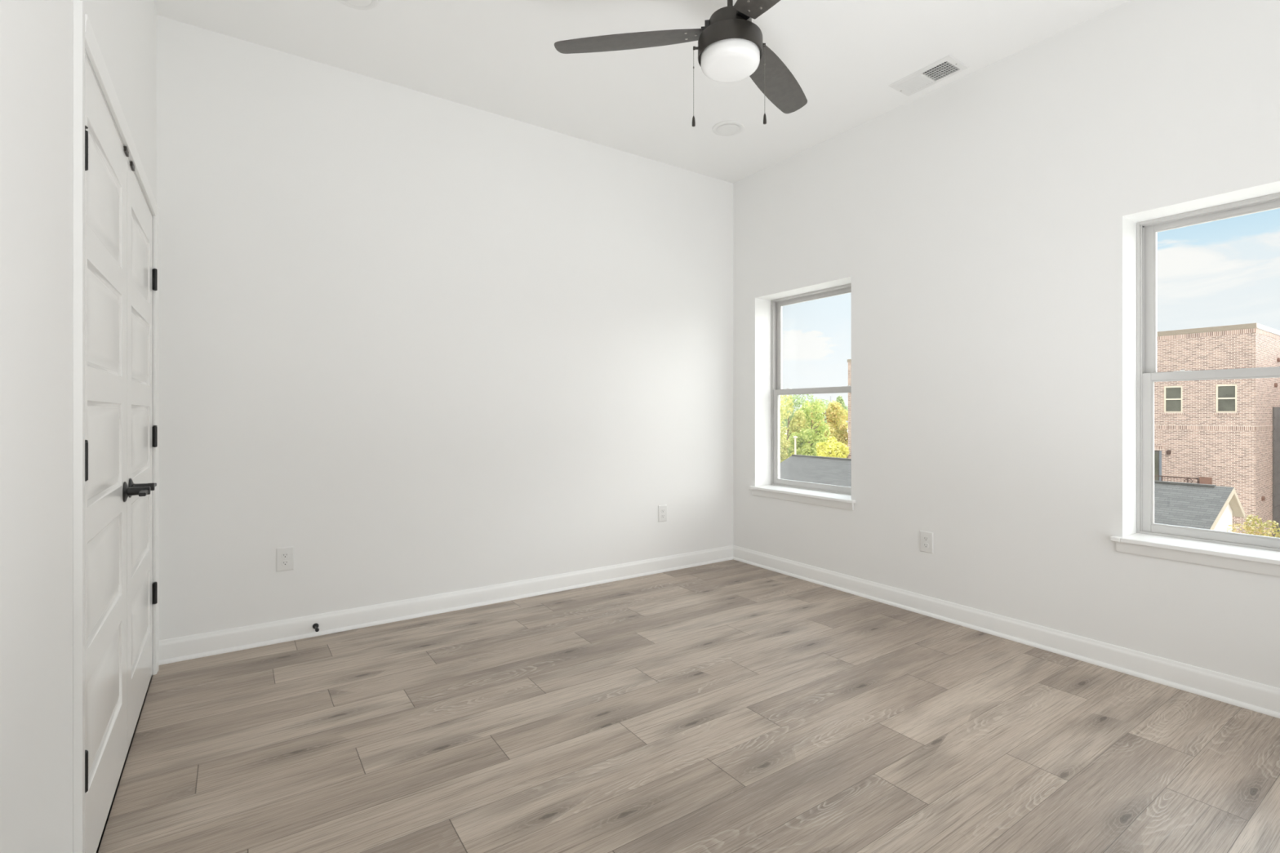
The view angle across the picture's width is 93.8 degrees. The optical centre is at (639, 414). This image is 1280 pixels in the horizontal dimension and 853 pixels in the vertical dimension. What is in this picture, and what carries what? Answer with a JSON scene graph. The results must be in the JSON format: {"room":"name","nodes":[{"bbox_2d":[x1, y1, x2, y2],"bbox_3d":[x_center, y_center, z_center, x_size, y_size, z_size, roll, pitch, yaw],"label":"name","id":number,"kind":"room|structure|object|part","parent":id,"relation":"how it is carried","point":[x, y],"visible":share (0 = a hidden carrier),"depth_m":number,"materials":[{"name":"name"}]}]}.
{"room":"empty bedroom","nodes":[
{"label":"empty bedroom","id":0,"kind":"room"},
{"bbox_2d":[0,0,156,852],"bbox_3d":[-1.232,-0.273,1.153,0.150,3.168,3.840,0,0,-34],"label":"wall","id":1,"kind":"structure","parent":0,"point":[36,36],"depth_m":1.11,"materials":[{"name":"paint"}]},
{"bbox_2d":[72,0,159,852],"bbox_3d":[-1.775,0.115,1.993,0.136,2.091,1.656,0,0,-34],"label":"door frame","id":2,"kind":"structure","parent":1,"relation":"attached to","point":[84,39],"depth_m":1.34,"materials":[{"name":"paint"}]},
{"bbox_3d":[-1.276,0.115,1.364,0.016,2.091,0.055,0,0,-34],"label":"casing leg","id":3,"kind":"part","parent":2,"relation":"part of","materials":[{"name":"paint"}]},
{"bbox_3d":[-2.175,0.115,2.689,0.016,2.091,0.055,0,0,-34],"label":"casing leg","id":4,"kind":"part","parent":2,"relation":"part of","materials":[{"name":"paint"}]},
{"bbox_2d":[84,54,151,852],"bbox_3d":[-1.502,0.134,1.710,0.101,2.029,0.772,0,0,-34],"label":"door","id":5,"kind":"structure","parent":1,"relation":"in","point":[107,491],"depth_m":1.68,"materials":[{"name":"paint"}]},
{"bbox_3d":[-1.532,0.137,1.695,0.034,2.023,0.764,0,0,-34],"label":"panel","id":6,"kind":"part","parent":5,"relation":"part of","materials":[{"name":"paint"}]},
{"bbox_3d":[-1.693,0.256,1.972,0.010,0.067,0.067,0,0,-34],"label":"handle","id":7,"kind":"part","parent":5,"relation":"part of","materials":[{"name":"black metal"}]},
{"bbox_3d":[-1.642,0.256,1.956,0.057,0.030,0.114,0,0,-34],"label":"lever","id":8,"kind":"part","parent":5,"relation":"part of","materials":[{"name":"black metal"}]},
{"bbox_2d":[126,156,157,754],"bbox_3d":[-1.937,0.134,2.351,0.101,2.029,0.772,0,0,-34],"label":"door","id":9,"kind":"structure","parent":1,"relation":"in","point":[141,278],"depth_m":2.28,"materials":[{"name":"paint"}]},
{"bbox_3d":[-1.764,0.256,2.077,0.010,0.067,0.067,0,0,-34],"label":"handle","id":10,"kind":"part","parent":9,"relation":"part of","materials":[{"name":"black metal"}]},
{"bbox_3d":[-1.760,0.256,2.130,0.057,0.030,0.114,0,0,-34],"label":"lever","id":11,"kind":"part","parent":9,"relation":"part of","materials":[{"name":"black metal"}]},
{"bbox_2d":[156,14,733,640],"bbox_3d":[-0.745,-0.273,3.894,4.036,3.168,0.150,0,0,-34],"label":"wall","id":12,"kind":"structure","parent":0,"point":[413,344],"depth_m":3.41,"materials":[{"name":"paint"}]},
{"bbox_2d":[275,546,293,572],"bbox_3d":[-1.819,0.743,3.069,0.078,0.121,0.009,0,0,-34],"label":"outlet","id":13,"kind":"object","parent":12,"relation":"attached to","point":[284,556],"visible":1,"depth_m":3.07,"materials":[{"name":"white plastic"}]},
{"bbox_2d":[281,560,288,565],"bbox_3d":[-1.818,0.763,3.067,0.034,0.027,0.003,0,0,-34],"label":"receptacle","id":14,"kind":"object","parent":13,"relation":"attached to","point":[284,562],"depth_m":3.07,"materials":[{"name":"white plastic"}]},
{"bbox_2d":[281,552,288,558],"bbox_3d":[-1.818,0.724,3.067,0.034,0.027,0.003,0,0,-34],"label":"receptacle","id":15,"kind":"object","parent":13,"relation":"attached to","point":[284,555],"depth_m":3.07,"materials":[{"name":"white plastic"}]},
{"bbox_2d":[159,545,733,665],"bbox_3d":[-0.741,1.108,3.790,3.626,0.106,0.028,0,0,-34],"label":"baseboard","id":16,"kind":"structure","parent":12,"relation":"attached to","point":[225,641],"depth_m":3.40,"materials":[{"name":"paint"}]},
{"bbox_2d":[312,623,319,631],"bbox_3d":[-1.679,1.111,3.106,0.029,0.029,0.077,0,0,-34],"label":"door stop","id":17,"kind":"object","parent":16,"relation":"attached to","point":[315,626],"visible":1,"depth_m":3.12,"materials":[{"name":"black metal"}]},
{"bbox_2d":[657,504,666,522],"bbox_3d":[0.169,0.733,4.418,0.078,0.121,0.009,0,0,-34],"label":"outlet","id":18,"kind":"object","parent":12,"relation":"attached to","point":[662,509],"visible":1,"depth_m":4.41,"materials":[{"name":"white plastic"}]},
{"bbox_2d":[153,0,1129,183],"bbox_3d":[0.375,-1.957,2.244,4.036,0.200,4.140,0,0,-34],"label":"ceiling","id":19,"kind":"structure","parent":0,"point":[500,57],"depth_m":3.09,"materials":[{"name":"paint"}]},
{"bbox_2d":[337,0,378,9],"bbox_3d":[-1.263,-1.851,2.640,0.204,0.012,0.204,0,0,-34],"label":"recessed light","id":20,"kind":"object","parent":19,"relation":"in","point":[356,4],"visible":1,"depth_m":2.69,"materials":[{"name":"white plastic"}]},
{"bbox_2d":[554,0,807,126],"bbox_3d":[0.438,-1.470,2.196,1.171,0.774,1.126,0,0,-34],"label":"ceiling fan","id":21,"kind":"object","parent":19,"relation":"hanging from","point":[731,48],"visible":1,"depth_m":2.25,"materials":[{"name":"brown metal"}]},
{"bbox_3d":[-0.045,-1.430,2.297,0.566,0.041,0.142,0,0,5],"label":"blade","id":22,"kind":"part","parent":21,"relation":"part of","materials":[{"name":"black wood"}]},
{"bbox_3d":[0.202,-1.247,2.249,0.004,0.257,0.004,0,0,33],"label":"chain","id":23,"kind":"part","parent":21,"relation":"part of","materials":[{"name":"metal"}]},
{"bbox_3d":[0.339,-1.320,2.249,0.219,0.063,0.219,0,0,-34],"label":"lamp shade","id":24,"kind":"part","parent":21,"relation":"part of","materials":[{"name":"white glass"}]},
{"bbox_3d":[0.488,-1.430,1.893,0.142,0.041,0.566,0,0,-25],"label":"blade","id":25,"kind":"part","parent":21,"relation":"part of","materials":[{"name":"black wood"}]},
{"bbox_3d":[0.572,-1.430,2.557,0.142,0.041,0.566,0,0,35],"label":"blade","id":26,"kind":"part","parent":21,"relation":"part of","materials":[{"name":"black wood"}]},
{"bbox_2d":[712,120,744,136],"bbox_3d":[0.573,-1.851,3.886,0.204,0.012,0.204,0,0,-34],"label":"recessed light","id":27,"kind":"object","parent":19,"relation":"in","point":[725,128],"visible":1,"depth_m":3.87,"materials":[{"name":"white plastic"}]},
{"bbox_2d":[888,54,968,96],"bbox_3d":[1.581,-1.852,3.290,0.196,0.010,0.352,0,0,-34],"label":"ceiling vent","id":28,"kind":"object","parent":19,"relation":"in","point":[948,66],"visible":1,"depth_m":3.27,"materials":[{"name":"metal"}]},
{"bbox_2d":[96,560,1279,852],"bbox_3d":[0.330,1.236,2.213,3.726,0.150,3.940,0,0,-34],"label":"floor","id":29,"kind":"structure","parent":0,"point":[730,706],"depth_m":2.13,"materials":[{"name":"brown wood"}]},
{"bbox_2d":[733,0,1279,688],"bbox_3d":[1.937,-0.273,3.304,0.260,3.168,3.840,0,0,-34],"label":"wall","id":30,"kind":"structure","parent":0,"point":[981,227],"depth_m":3.06,"materials":[{"name":"paint"}]},
{"bbox_2d":[748,283,855,510],"bbox_3d":[1.245,-0.131,4.336,0.346,1.533,0.969,0,0,-34],"label":"window","id":31,"kind":"structure","parent":30,"relation":"in","point":[818,494],"depth_m":4.52,"materials":[{"name":"plastic"}]},
{"bbox_3d":[1.293,0.178,4.368,0.025,0.736,0.838,0,0,-34],"label":"sash","id":32,"kind":"part","parent":31,"relation":"part of","materials":[{"name":"plastic"}]},
{"bbox_3d":[1.322,-0.518,4.388,0.027,0.728,0.838,0,0,-34],"label":"sash","id":33,"kind":"part","parent":31,"relation":"part of","materials":[{"name":"glass"}]},
{"bbox_2d":[920,530,933,553],"bbox_3d":[1.661,0.742,3.471,0.009,0.121,0.078,0,0,-34],"label":"outlet","id":34,"kind":"object","parent":30,"relation":"attached to","point":[926,537],"visible":1,"depth_m":3.47,"materials":[{"name":"white plastic"}]},
{"bbox_2d":[923,542,928,548],"bbox_3d":[1.658,0.761,3.470,0.003,0.027,0.034,0,0,-34],"label":"receptacle","id":35,"kind":"object","parent":34,"relation":"attached to","point":[926,545],"depth_m":3.47,"materials":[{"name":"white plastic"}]},
{"bbox_2d":[923,536,928,541],"bbox_3d":[1.658,0.722,3.470,0.003,0.027,0.034,0,0,-34],"label":"receptacle","id":36,"kind":"object","parent":34,"relation":"attached to","point":[925,538],"depth_m":3.47,"materials":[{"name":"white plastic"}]},
{"bbox_2d":[733,545,1279,718],"bbox_3d":[1.818,1.108,3.223,0.028,0.106,3.840,0,0,-34],"label":"baseboard","id":37,"kind":"structure","parent":30,"relation":"attached to","point":[1255,696],"depth_m":2.92,"materials":[{"name":"paint"}]},
{"bbox_2d":[1110,192,1279,577],"bbox_3d":[2.541,-0.131,2.426,0.346,1.533,0.969,0,0,-34],"label":"window","id":38,"kind":"structure","parent":30,"relation":"in","point":[1253,553],"depth_m":2.68,"materials":[{"name":"plastic"}]},
{"bbox_3d":[2.589,0.178,2.458,0.025,0.736,0.838,0,0,-34],"label":"sash","id":39,"kind":"part","parent":38,"relation":"part of","materials":[{"name":"plastic"}]},
{"bbox_3d":[2.619,-0.518,2.478,0.027,0.728,0.838,0,0,-34],"label":"sash","id":40,"kind":"part","parent":38,"relation":"part of","materials":[{"name":"glass"}]},
{"label":"outside","id":41,"kind":"structure","parent":0,"visible":0},
{"bbox_3d":[72.061,7.911,131.776,259.400,0.300,310.000,0,0,-34],"label":"ground","id":42,"kind":"structure","parent":41,"visible":0},
{"bbox_2d":[780,397,787,437],"bbox_3d":[13.128,2.700,62.218,4.612,10.137,4.701,0,0,-34],"label":"broadleaf tree","id":43,"kind":"object","parent":42,"relation":"on","point":[784,429],"visible":0.02,"depth_m":61.61,"materials":[{"name":"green plant"}]},
{"bbox_2d":[780,435,796,462],"bbox_3d":[10.308,4.637,42.969,1.618,6.262,1.834,0,0,-34],"label":"broadleaf tree","id":44,"kind":"object","parent":42,"relation":"on","point":[784,451],"visible":0.3,"depth_m":42.66,"materials":[{"name":"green plant"}]},
{"bbox_2d":[793,435,797,454],"bbox_3d":[10.381,4.613,39.999,0.300,6.295,0.300,0,0,-34],"label":"light pole","id":45,"kind":"object","parent":42,"relation":"on","point":[794,437],"visible":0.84,"depth_m":39.94,"materials":[{"name":"white metal"}]},
{"bbox_2d":[780,395,811,455],"bbox_3d":[12.208,2.845,49.910,4.330,9.847,4.162,0,0,-34],"label":"broadleaf tree","id":46,"kind":"object","parent":42,"relation":"on","point":[798,422],"visible":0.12,"depth_m":49.12,"materials":[{"name":"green plant"}]},
{"bbox_2d":[786,427,817,456],"bbox_3d":[12.134,4.373,43.895,2.923,6.789,2.688,0,0,-9],"label":"broadleaf tree","id":47,"kind":"object","parent":42,"relation":"on","point":[803,446],"visible":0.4,"depth_m":43.69,"materials":[{"name":"green plant"}]},
{"bbox_2d":[795,399,831,449],"bbox_3d":[16.111,3.148,56.887,4.152,9.239,4.511,0,0,-34],"label":"broadleaf tree","id":48,"kind":"object","parent":42,"relation":"on","point":[820,435],"visible":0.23,"depth_m":56.69,"materials":[{"name":"green plant"}]},
{"bbox_2d":[780,394,848,436],"bbox_3d":[36.670,1.537,124.353,19.013,12.462,16.641,0,0,-34],"label":"broadleaf tree","id":49,"kind":"object","parent":42,"relation":"on","point":[799,399],"visible":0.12,"depth_m":122.17,"materials":[{"name":"green plant"}]},
{"bbox_2d":[807,400,848,441],"bbox_3d":[19.305,3.123,61.909,4.828,9.289,5.520,0,0,19],"label":"broadleaf tree","id":50,"kind":"object","parent":42,"relation":"on","point":[834,412],"visible":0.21,"depth_m":61.38,"materials":[{"name":"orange plant"}]},
{"bbox_2d":[815,435,849,457],"bbox_3d":[12.832,4.592,39.850,2.221,6.351,2.233,0,0,12],"label":"broadleaf tree","id":51,"kind":"object","parent":42,"relation":"on","point":[833,448],"visible":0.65,"depth_m":39.33,"materials":[{"name":"yellow plant"}]},
{"bbox_2d":[826,423,848,458],"bbox_3d":[16.465,4.270,49.023,2.435,6.995,2.684,0,0,-16],"label":"broadleaf tree","id":52,"kind":"object","parent":42,"relation":"on","point":[842,434],"visible":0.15,"depth_m":48.52,"materials":[{"name":"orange plant"}]},
{"bbox_2d":[828,395,848,430],"bbox_3d":[31.444,2.405,95.231,3.430,10.725,2.994,0,0,8],"label":"conifer","id":53,"kind":"object","parent":42,"relation":"on","point":[839,399],"visible":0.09,"depth_m":94.64,"materials":[{"name":"green plant"}]},
{"bbox_2d":[780,454,1244,532],"bbox_3d":[12.583,5.086,26.579,7.420,5.350,19.080,0,0,-34],"label":"garage","id":54,"kind":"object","parent":42,"relation":"on","point":[1195,505],"visible":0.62,"depth_m":20.49,"materials":[{"name":"concrete"}]},
{"bbox_2d":[791,454,1216,487],"bbox_3d":[14.339,2.453,28.043,0.230,0.085,18.590,0,0,-34],"label":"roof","id":55,"kind":"object","parent":54,"relation":"attached to","point":[1157,482],"depth_m":21.43,"materials":[{"name":"concrete"}]},
{"bbox_2d":[846,323,1279,537],"bbox_3d":[25.973,1.786,39.215,11.710,11.950,22.190,0,0,-34],"label":"brick building","id":56,"kind":"structure","parent":42,"relation":"on","point":[1220,433],"depth_m":28.79,"materials":[{"name":"brick"}]},
{"bbox_3d":[26.021,2.951,30.890,0.020,1.920,1.140,0,0,-34],"label":"pane","id":57,"kind":"part","parent":56,"relation":"part of","materials":[{"name":"grey glass"}]},
{"bbox_3d":[26.050,2.976,30.910,0.070,2.270,1.440,0,0,-34],"label":"balcony door","id":58,"kind":"part","parent":56,"relation":"part of","materials":[{"name":"grey"}]},
{"bbox_3d":[26.617,-0.027,29.910,0.055,0.105,0.870,0,0,-34],"label":"window sill","id":59,"kind":"part","parent":56,"relation":"part of","materials":[{"name":"brick"}]},
{"bbox_3d":[26.706,-0.734,29.953,0.020,1.190,0.590,0,0,-34],"label":"pane","id":60,"kind":"part","parent":56,"relation":"part of","materials":[{"name":"grey glass"}]},
{"bbox_3d":[25.901,3.491,29.955,1.150,0.940,3.252,0,0,-34],"label":"railing","id":61,"kind":"part","parent":56,"relation":"part of","materials":[{"name":"metal"}]},
{"bbox_3d":[26.552,3.551,28.096,0.180,1.180,0.400,0,0,-34],"label":"rail post","id":62,"kind":"part","parent":56,"relation":"part of","materials":[{"name":"brown brick"}]},
{"bbox_3d":[27.704,-0.027,28.309,0.055,0.105,0.880,0,0,-34],"label":"window sill","id":63,"kind":"part","parent":56,"relation":"part of","materials":[{"name":"brick"}]},
{"bbox_3d":[27.793,-0.734,28.352,0.020,1.190,0.600,0,0,-34],"label":"pane","id":64,"kind":"part","parent":56,"relation":"part of","materials":[{"name":"grey glass"}]},
{"bbox_2d":[1223,514,1279,537],"bbox_3d":[17.412,5.298,16.871,1.992,4.940,1.647,0,0,-34],"label":"shrub","id":65,"kind":"object","parent":42,"relation":"on","point":[1252,531],"visible":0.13,"depth_m":16.73,"materials":[{"name":"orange plant"}]}
]}

